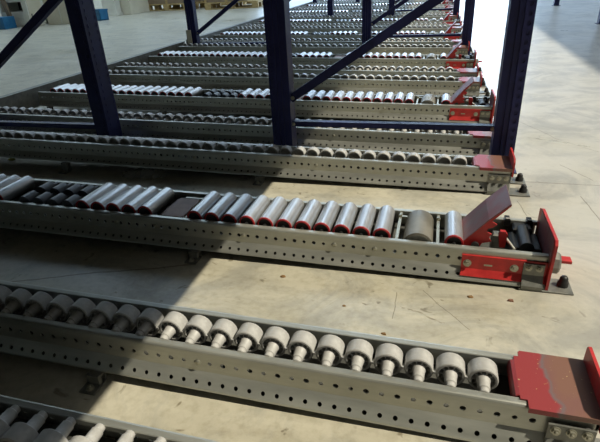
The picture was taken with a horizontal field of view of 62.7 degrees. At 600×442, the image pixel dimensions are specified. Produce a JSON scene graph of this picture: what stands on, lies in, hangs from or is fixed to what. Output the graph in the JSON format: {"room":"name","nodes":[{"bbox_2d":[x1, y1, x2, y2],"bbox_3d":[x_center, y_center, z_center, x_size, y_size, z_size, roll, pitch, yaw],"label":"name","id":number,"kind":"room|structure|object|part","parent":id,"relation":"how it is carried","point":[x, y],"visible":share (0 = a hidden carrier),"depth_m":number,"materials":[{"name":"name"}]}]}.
{"room":"distribution center","nodes":[
{"label":"distribution center","id":0,"kind":"room"},
{"bbox_2d":[0,0,101,16],"bbox_3d":[-7.939,-7.193,9.799,0.200,6.070,30.000,4,28,15],"label":"wall","id":1,"kind":"structure","parent":0,"point":[96,2],"depth_m":15.48,"materials":[{"name":"paint"}]},
{"bbox_2d":[0,0,599,441],"bbox_3d":[0.997,-3.826,8.893,26.000,0.001,30.000,4,28,15],"label":"floor","id":2,"kind":"structure","parent":0,"point":[557,150],"depth_m":1.28,"materials":[{"name":"concrete"}]},
{"bbox_2d":[0,0,11,15],"bbox_3d":[-5.368,-3.913,8.960,0.228,0.732,0.050,4,28,15],"label":"wooden board","id":3,"kind":"object","parent":2,"relation":"on","point":[3,2],"visible":0.67,"depth_m":8.96,"materials":[{"name":"wood"}]},
{"bbox_2d":[0,16,16,29],"bbox_3d":[-5.646,-3.602,8.967,0.870,0.200,0.280,4,28,15],"label":"plastic cover","id":4,"kind":"object","parent":2,"relation":"on","point":[6,22],"visible":1,"depth_m":8.83,"materials":[{"name":"blue plastic"}]},
{"bbox_2d":[0,0,48,26],"bbox_3d":[-5.237,-4.269,9.129,0.580,1.200,0.512,4,28,15],"label":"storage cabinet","id":5,"kind":"object","parent":2,"relation":"on","point":[15,7],"visible":0.35,"depth_m":9.14,"materials":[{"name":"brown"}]},
{"bbox_3d":[-5.281,-3.796,9.099,0.520,0.100,0.012,4,28,15],"label":"drawer","id":6,"kind":"part","parent":5,"relation":"part of","materials":[{"name":"grey"}]},
{"bbox_3d":[-5.275,-3.694,9.151,0.520,0.100,0.012,4,28,15],"label":"drawer","id":7,"kind":"part","parent":5,"relation":"part of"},
{"bbox_2d":[20,0,46,25],"bbox_3d":[-4.910,-4.077,8.935,0.118,1.000,0.390,4,28,15],"label":"base cabinet","id":8,"kind":"object","parent":2,"relation":"on","point":[29,7],"visible":0.48,"depth_m":8.93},
{"bbox_3d":[-4.866,-4.073,8.924,0.008,0.900,0.330,4,28,15],"label":"door","id":9,"kind":"part","parent":8,"relation":"part of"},
{"bbox_2d":[43,0,69,24],"bbox_3d":[-4.537,-4.416,9.009,0.490,1.500,0.206,4,28,15],"label":"screen panel","id":10,"kind":"object","parent":2,"relation":"on","point":[59,15],"visible":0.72,"depth_m":9.19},
{"bbox_2d":[0,0,122,136],"bbox_3d":[-1.251,-1.183,1.845,0.888,1.904,0.094,4,28,15],"label":"rack","id":11,"kind":"object","parent":2,"relation":"on","point":[82,17],"visible":0.86,"depth_m":2.01,"materials":[{"name":"blue metal"}]},
{"bbox_2d":[0,41,184,108],"bbox_3d":[-1.379,-1.020,3.476,0.070,0.150,2.460,4,28,14],"label":"beam","id":12,"kind":"structure","parent":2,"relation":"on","point":[27,98],"depth_m":2.97,"materials":[{"name":"grey metal"}]},
{"bbox_2d":[95,9,108,20],"bbox_3d":[-3.931,-4.043,9.643,0.286,0.200,0.216,13,31,29],"label":"crate","id":13,"kind":"object","parent":2,"relation":"on","point":[102,14],"visible":0.68,"depth_m":9.56,"materials":[{"name":"plastic"}]},
{"bbox_2d":[0,395,217,441],"bbox_3d":[-0.779,0.302,0.817,2.522,0.146,0.215,4,28,15],"label":"conveyor","id":14,"kind":"object","parent":2,"relation":"on","point":[21,420],"visible":1,"depth_m":0.72,"materials":[{"name":"metal"}]},
{"bbox_2d":[101,0,122,15],"bbox_3d":[-4.162,-5.497,10.319,0.360,2.200,0.240,4,28,15],"label":"column","id":15,"kind":"structure","parent":2,"relation":"on","point":[113,6],"depth_m":10.66,"materials":[{"name":"white concrete"}]},
{"bbox_2d":[119,0,149,14],"bbox_3d":[-3.841,-5.715,10.711,0.370,2.200,0.770,4,28,15],"label":"sheet","id":16,"kind":"object","parent":2,"relation":"on","point":[127,6],"visible":0.85,"depth_m":10.90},
{"bbox_2d":[149,1,206,10],"bbox_3d":[-2.944,-5.121,11.713,1.200,0.143,0.800,8,29,21],"label":"wooden pallet","id":17,"kind":"object","parent":2,"relation":"on","point":[166,7],"visible":0.6,"depth_m":11.55,"materials":[{"name":"brown wood"}]},
{"bbox_2d":[148,0,203,3],"bbox_3d":[-2.973,-5.630,11.454,1.120,1.000,0.742,8,29,21],"label":"cardboard box","id":18,"kind":"object","parent":17,"relation":"on","point":[149,1],"visible":0.72,"depth_m":11.39,"materials":[{"name":"brown cardboard"}]},
{"bbox_2d":[183,0,265,44],"bbox_3d":[-0.631,-2.345,4.061,0.888,1.904,0.099,4,28,15],"label":"rack","id":19,"kind":"object","parent":2,"relation":"on","point":[193,32],"visible":0.43,"depth_m":4.41,"materials":[{"name":"blue metal"}]},
{"bbox_2d":[186,16,263,43],"bbox_3d":[-0.758,-2.184,5.694,0.070,0.150,2.460,4,28,14],"label":"beam","id":20,"kind":"structure","parent":2,"relation":"on","point":[217,32],"depth_m":5.41,"materials":[{"name":"grey metal"}]},
{"bbox_2d":[204,0,251,4],"bbox_3d":[-1.740,-5.626,12.572,1.200,0.143,0.800,9,29,22],"label":"wooden pallet","id":21,"kind":"object","parent":2,"relation":"on","point":[244,3],"visible":0.16,"depth_m":12.27,"materials":[{"name":"brown wood"}]},
{"bbox_2d":[205,0,262,9],"bbox_3d":[-1.451,-4.906,11.126,1.200,0.143,0.800,1,27,8],"label":"wooden pallet","id":22,"kind":"object","parent":2,"relation":"on","point":[255,3],"visible":0.69,"depth_m":10.85,"materials":[{"name":"brown wood"}]},
{"bbox_2d":[206,0,247,2],"bbox_3d":[-1.589,-5.417,10.882,0.900,1.000,0.742,1,27,8],"label":"cardboard box","id":23,"kind":"object","parent":22,"relation":"on","point":[207,1],"visible":1,"depth_m":10.79,"materials":[{"name":"brown cardboard"}]},
{"bbox_2d":[0,106,491,155],"bbox_3d":[-0.395,-0.418,2.188,2.522,0.146,0.215,4,28,15],"label":"conveyor","id":24,"kind":"object","parent":2,"relation":"on","point":[252,130],"visible":0.71,"depth_m":2.10,"materials":[{"name":"metal"}]},
{"bbox_3d":[0.709,-0.338,1.905,0.116,0.020,0.125,5,28,14],"label":"plate","id":25,"kind":"part","parent":24,"relation":"part of","materials":[{"name":"red metal"}]},
{"bbox_2d":[0,129,529,196],"bbox_3d":[-0.476,-0.266,1.898,2.522,0.146,0.215,4,28,15],"label":"conveyor","id":26,"kind":"object","parent":2,"relation":"on","point":[487,174],"visible":0.99,"depth_m":1.76,"materials":[{"name":"metal"}]},
{"bbox_3d":[0.627,-0.186,1.615,0.116,0.020,0.125,5,28,14],"label":"plate","id":27,"kind":"part","parent":26,"relation":"part of","materials":[{"name":"red metal"}]},
{"bbox_2d":[38,76,495,123],"bbox_3d":[-0.267,-0.657,2.596,2.520,0.189,0.288,4,28,15],"label":"conveyor","id":28,"kind":"object","parent":2,"relation":"on","point":[456,108],"visible":0.82,"depth_m":2.48,"materials":[{"name":"metal"}]},
{"bbox_3d":[0.759,-0.615,2.312,0.096,0.110,0.114,5,28,14],"label":"stop plate","id":29,"kind":"part","parent":28,"relation":"part of","materials":[{"name":"red paint"}]},
{"bbox_3d":[0.795,-0.555,2.295,0.020,0.042,0.010,5,28,14],"label":"trip lever","id":30,"kind":"part","parent":28,"relation":"part of","materials":[{"name":"red paint"}]},
{"bbox_3d":[0.782,-0.487,2.260,0.183,0.050,0.015,5,28,14],"label":"plate","id":31,"kind":"part","parent":28,"relation":"part of","materials":[{"name":"red paint"}]},
{"bbox_3d":[0.889,-0.558,2.280,0.001,0.068,0.160,5,28,14],"label":"plate","id":32,"kind":"part","parent":28,"relation":"part of","materials":[{"name":"metal"}]},
{"label":"plate","id":33,"kind":"part","parent":28,"relation":"part of","materials":[{"name":"metal"}]},
{"bbox_2d":[0,174,573,295],"bbox_3d":[-0.585,-0.060,1.460,2.520,0.189,0.288,4,28,15],"label":"conveyor","id":34,"kind":"object","parent":2,"relation":"on","point":[480,245],"visible":1,"depth_m":1.27,"materials":[{"name":"metal"}]},
{"bbox_3d":[-0.336,-0.024,1.397,0.068,0.036,0.116,5,28,14],"label":"lever plate","id":35,"kind":"part","parent":34,"relation":"part of","materials":[{"name":"brown metal"}]},
{"bbox_3d":[-0.323,-0.037,1.399,0.062,0.008,0.153,5,28,14],"label":"lever rod","id":36,"kind":"part","parent":34,"relation":"part of","materials":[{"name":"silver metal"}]},
{"bbox_3d":[0.441,-0.018,1.176,0.096,0.110,0.114,5,28,14],"label":"stop plate","id":37,"kind":"part","parent":34,"relation":"part of","materials":[{"name":"red paint"}]},
{"bbox_3d":[0.476,0.042,1.159,0.020,0.042,0.010,5,28,14],"label":"trip lever","id":38,"kind":"part","parent":34,"relation":"part of","materials":[{"name":"red paint"}]},
{"bbox_3d":[0.464,0.110,1.123,0.183,0.050,0.015,5,28,14],"label":"plate","id":39,"kind":"part","parent":34,"relation":"part of","materials":[{"name":"red paint"}]},
{"bbox_3d":[0.493,0.049,1.164,0.006,0.006,0.072,-2,27,2],"label":"rod","id":40,"kind":"part","parent":34,"relation":"part of","materials":[{"name":"beige"}]},
{"bbox_3d":[0.571,0.038,1.144,0.001,0.068,0.160,5,28,14],"label":"plate","id":41,"kind":"part","parent":34,"relation":"part of","materials":[{"name":"red metal"}]},
{"label":"plate","id":42,"kind":"part","parent":34,"relation":"part of","materials":[{"name":"red metal"}]},
{"bbox_2d":[108,70,489,96],"bbox_3d":[-0.158,-0.863,3.034,2.522,0.146,0.215,4,28,15],"label":"conveyor","id":43,"kind":"object","parent":2,"relation":"on","point":[437,86],"visible":0.8,"depth_m":2.94,"materials":[{"name":"metal"}]},
{"bbox_3d":[0.946,-0.783,2.751,0.116,0.020,0.125,5,28,14],"label":"plate","id":44,"kind":"part","parent":43,"relation":"part of","materials":[{"name":"red metal"}]},
{"bbox_2d":[0,280,599,441],"bbox_3d":[-0.713,0.178,1.052,2.522,0.146,0.215,4,28,15],"label":"conveyor","id":45,"kind":"object","parent":2,"relation":"on","point":[466,394],"visible":1,"depth_m":0.84,"materials":[{"name":"metal"}]},
{"bbox_3d":[0.390,0.258,0.768,0.116,0.020,0.125,5,28,14],"label":"plate","id":46,"kind":"part","parent":45,"relation":"part of","materials":[{"name":"red metal"}]},
{"bbox_2d":[290,2,310,10],"bbox_3d":[-0.136,-3.348,7.911,0.070,0.150,2.460,4,28,14],"label":"beam","id":47,"kind":"structure","parent":2,"relation":"on","point":[308,3],"depth_m":8.29,"materials":[{"name":"grey metal"}]},
{"bbox_2d":[115,62,486,86],"bbox_3d":[-0.092,-0.986,3.269,2.522,0.146,0.215,4,28,15],"label":"conveyor","id":48,"kind":"object","parent":2,"relation":"on","point":[432,71],"visible":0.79,"depth_m":3.19,"materials":[{"name":"metal"}]},
{"bbox_3d":[1.012,-0.906,2.986,0.116,0.020,0.125,5,28,14],"label":"plate","id":49,"kind":"part","parent":48,"relation":"part of","materials":[{"name":"red metal"}]},
{"bbox_2d":[289,0,333,16],"bbox_3d":[-0.009,-3.510,6.281,0.888,1.904,0.094,4,28,15],"label":"rack","id":50,"kind":"object","parent":2,"relation":"on","point":[330,3],"visible":0.32,"depth_m":6.50,"materials":[{"name":"blue metal"}]},
{"bbox_2d":[148,40,482,72],"bbox_3d":[0.036,-1.224,3.677,2.520,0.189,0.288,4,28,15],"label":"conveyor","id":51,"kind":"object","parent":2,"relation":"on","point":[452,60],"visible":0.78,"depth_m":3.58,"materials":[{"name":"metal"}]},
{"bbox_3d":[1.062,-1.183,3.393,0.096,0.110,0.114,5,28,14],"label":"stop plate","id":52,"kind":"part","parent":51,"relation":"part of","materials":[{"name":"red paint"}]},
{"bbox_3d":[1.085,-1.055,3.341,0.183,0.050,0.015,5,28,14],"label":"plate","id":53,"kind":"part","parent":51,"relation":"part of","materials":[{"name":"red paint"}]},
{"bbox_2d":[178,41,473,55],"bbox_3d":[0.145,-1.430,4.115,2.522,0.146,0.215,4,28,15],"label":"conveyor","id":54,"kind":"object","parent":2,"relation":"on","point":[427,49],"visible":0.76,"depth_m":4.04,"materials":[{"name":"metal"}]},
{"bbox_3d":[1.249,-1.350,3.832,0.116,0.020,0.125,5,28,14],"label":"plate","id":55,"kind":"part","parent":54,"relation":"part of","materials":[{"name":"red metal"}]},
{"bbox_2d":[200,38,472,51],"bbox_3d":[0.227,-1.582,4.405,2.522,0.146,0.215,4,28,15],"label":"conveyor","id":56,"kind":"object","parent":2,"relation":"on","point":[392,41],"visible":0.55,"depth_m":4.32,"materials":[{"name":"metal"}]},
{"bbox_2d":[313,0,359,3],"bbox_3d":[0.612,-4.673,8.499,0.888,1.904,0.094,4,28,15],"label":"rack","id":57,"kind":"object","parent":2,"relation":"on","point":[314,1],"visible":0.26,"depth_m":8.91,"materials":[{"name":"blue metal"}]},
{"bbox_2d":[214,21,461,39],"bbox_3d":[0.354,-1.821,4.813,2.520,0.189,0.288,4,28,15],"label":"conveyor","id":58,"kind":"object","parent":2,"relation":"on","point":[296,34],"visible":0.44,"depth_m":4.78,"materials":[{"name":"metal"}]},
{"bbox_3d":[1.403,-1.651,4.477,0.183,0.050,0.015,5,28,14],"label":"plate","id":59,"kind":"part","parent":58,"relation":"part of","materials":[{"name":"red paint"}]},
{"bbox_2d":[231,24,461,32],"bbox_3d":[0.464,-2.027,5.252,2.522,0.146,0.215,4,28,15],"label":"conveyor","id":60,"kind":"object","parent":2,"relation":"on","point":[310,29],"visible":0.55,"depth_m":5.20,"materials":[{"name":"metal"}]},
{"bbox_2d":[240,20,461,31],"bbox_3d":[0.529,-2.150,5.486,2.522,0.146,0.215,4,28,15],"label":"conveyor","id":61,"kind":"object","parent":2,"relation":"on","point":[312,24],"visible":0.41,"depth_m":5.45,"materials":[{"name":"metal"}]},
{"bbox_2d":[253,10,462,27],"bbox_3d":[0.657,-2.389,5.894,2.520,0.189,0.288,4,28,15],"label":"conveyor","id":62,"kind":"object","parent":2,"relation":"on","point":[446,19],"visible":0.47,"depth_m":5.82,"materials":[{"name":"metal"}]},
{"bbox_2d":[291,6,452,10],"bbox_3d":[1.085,-3.191,7.469,2.522,0.146,0.215,4,28,15],"label":"conveyor","id":63,"kind":"object","parent":2,"relation":"on","point":[435,7],"visible":0.34,"depth_m":7.49,"materials":[{"name":"metal"}]},
{"bbox_2d":[290,12,457,19],"bbox_3d":[0.767,-2.595,6.333,2.522,0.146,0.215,4,28,15],"label":"conveyor","id":64,"kind":"object","parent":2,"relation":"on","point":[431,16],"visible":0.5,"depth_m":6.30,"materials":[{"name":"metal"}]},
{"bbox_2d":[290,2,459,16],"bbox_3d":[0.976,-2.985,7.031,2.520,0.189,0.288,4,28,15],"label":"conveyor","id":65,"kind":"object","parent":2,"relation":"on","point":[381,10],"visible":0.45,"depth_m":7.04,"materials":[{"name":"metal"}]},
{"bbox_2d":[290,12,459,18],"bbox_3d":[0.848,-2.747,6.622,2.522,0.146,0.215,4,28,15],"label":"conveyor","id":66,"kind":"object","parent":2,"relation":"on","point":[396,13],"visible":0.27,"depth_m":6.60,"materials":[{"name":"metal"}]},
{"bbox_2d":[296,5,453,8],"bbox_3d":[1.151,-3.314,7.704,2.522,0.146,0.215,4,28,15],"label":"conveyor","id":67,"kind":"object","parent":2,"relation":"on","point":[406,6],"visible":0.26,"depth_m":7.69,"materials":[{"name":"metal"}]},
{"bbox_2d":[302,0,453,7],"bbox_3d":[1.279,-3.553,8.112,2.520,0.189,0.288,4,28,15],"label":"conveyor","id":68,"kind":"object","parent":2,"relation":"on","point":[444,3],"visible":0.33,"depth_m":8.11,"materials":[{"name":"metal"}]},
{"bbox_2d":[310,1,451,4],"bbox_3d":[1.388,-3.759,8.550,2.522,0.146,0.215,4,28,15],"label":"conveyor","id":69,"kind":"object","parent":2,"relation":"on","point":[412,2],"visible":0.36,"depth_m":8.54,"materials":[{"name":"metal"}]},
{"bbox_2d":[318,0,448,2],"bbox_3d":[1.469,-3.911,8.840,2.522,0.146,0.215,4,28,15],"label":"conveyor","id":70,"kind":"object","parent":2,"relation":"on","point":[373,0],"visible":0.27,"depth_m":8.84,"materials":[{"name":"metal"}]},
{"bbox_2d":[320,0,453,2],"bbox_3d":[1.597,-4.150,9.248,2.520,0.189,0.288,4,28,15],"label":"conveyor","id":71,"kind":"object","parent":2,"relation":"on","point":[322,0],"visible":0.15,"depth_m":9.36,"materials":[{"name":"metal"}]},
{"bbox_2d":[263,0,537,173],"bbox_3d":[0.285,-1.066,1.446,0.908,1.904,0.094,4,28,15],"label":"rack","id":72,"kind":"object","parent":2,"relation":"on","point":[521,13],"visible":0.88,"depth_m":1.71,"materials":[{"name":"blue metal"}]},
{"bbox_2d":[362,0,474,54],"bbox_3d":[0.907,-2.230,3.664,0.908,1.904,0.094,4,28,15],"label":"rack","id":73,"kind":"object","parent":2,"relation":"on","point":[367,23],"visible":0.78,"depth_m":3.97,"materials":[{"name":"blue metal"}]},
{"bbox_2d":[388,0,459,18],"bbox_3d":[1.528,-3.393,5.882,0.908,1.904,0.094,4,28,15],"label":"rack","id":74,"kind":"object","parent":2,"relation":"on","point":[392,3],"visible":0.61,"depth_m":6.18,"materials":[{"name":"blue metal"}]},
{"bbox_2d":[552,0,560,5],"bbox_3d":[3.872,-4.147,7.104,0.110,1.904,0.120,4,28,15],"label":"post","id":75,"kind":"object","parent":2,"relation":"on","point":[556,2],"visible":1,"depth_m":7.49,"materials":[{"name":"blue metal"}]},
{"bbox_2d":[595,10,599,23],"bbox_3d":[3.206,-2.978,4.879,0.110,1.904,0.120,4,28,15],"label":"post","id":76,"kind":"object","parent":2,"relation":"on","point":[598,19],"visible":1,"depth_m":5.30,"materials":[{"name":"metal"}]}
]}

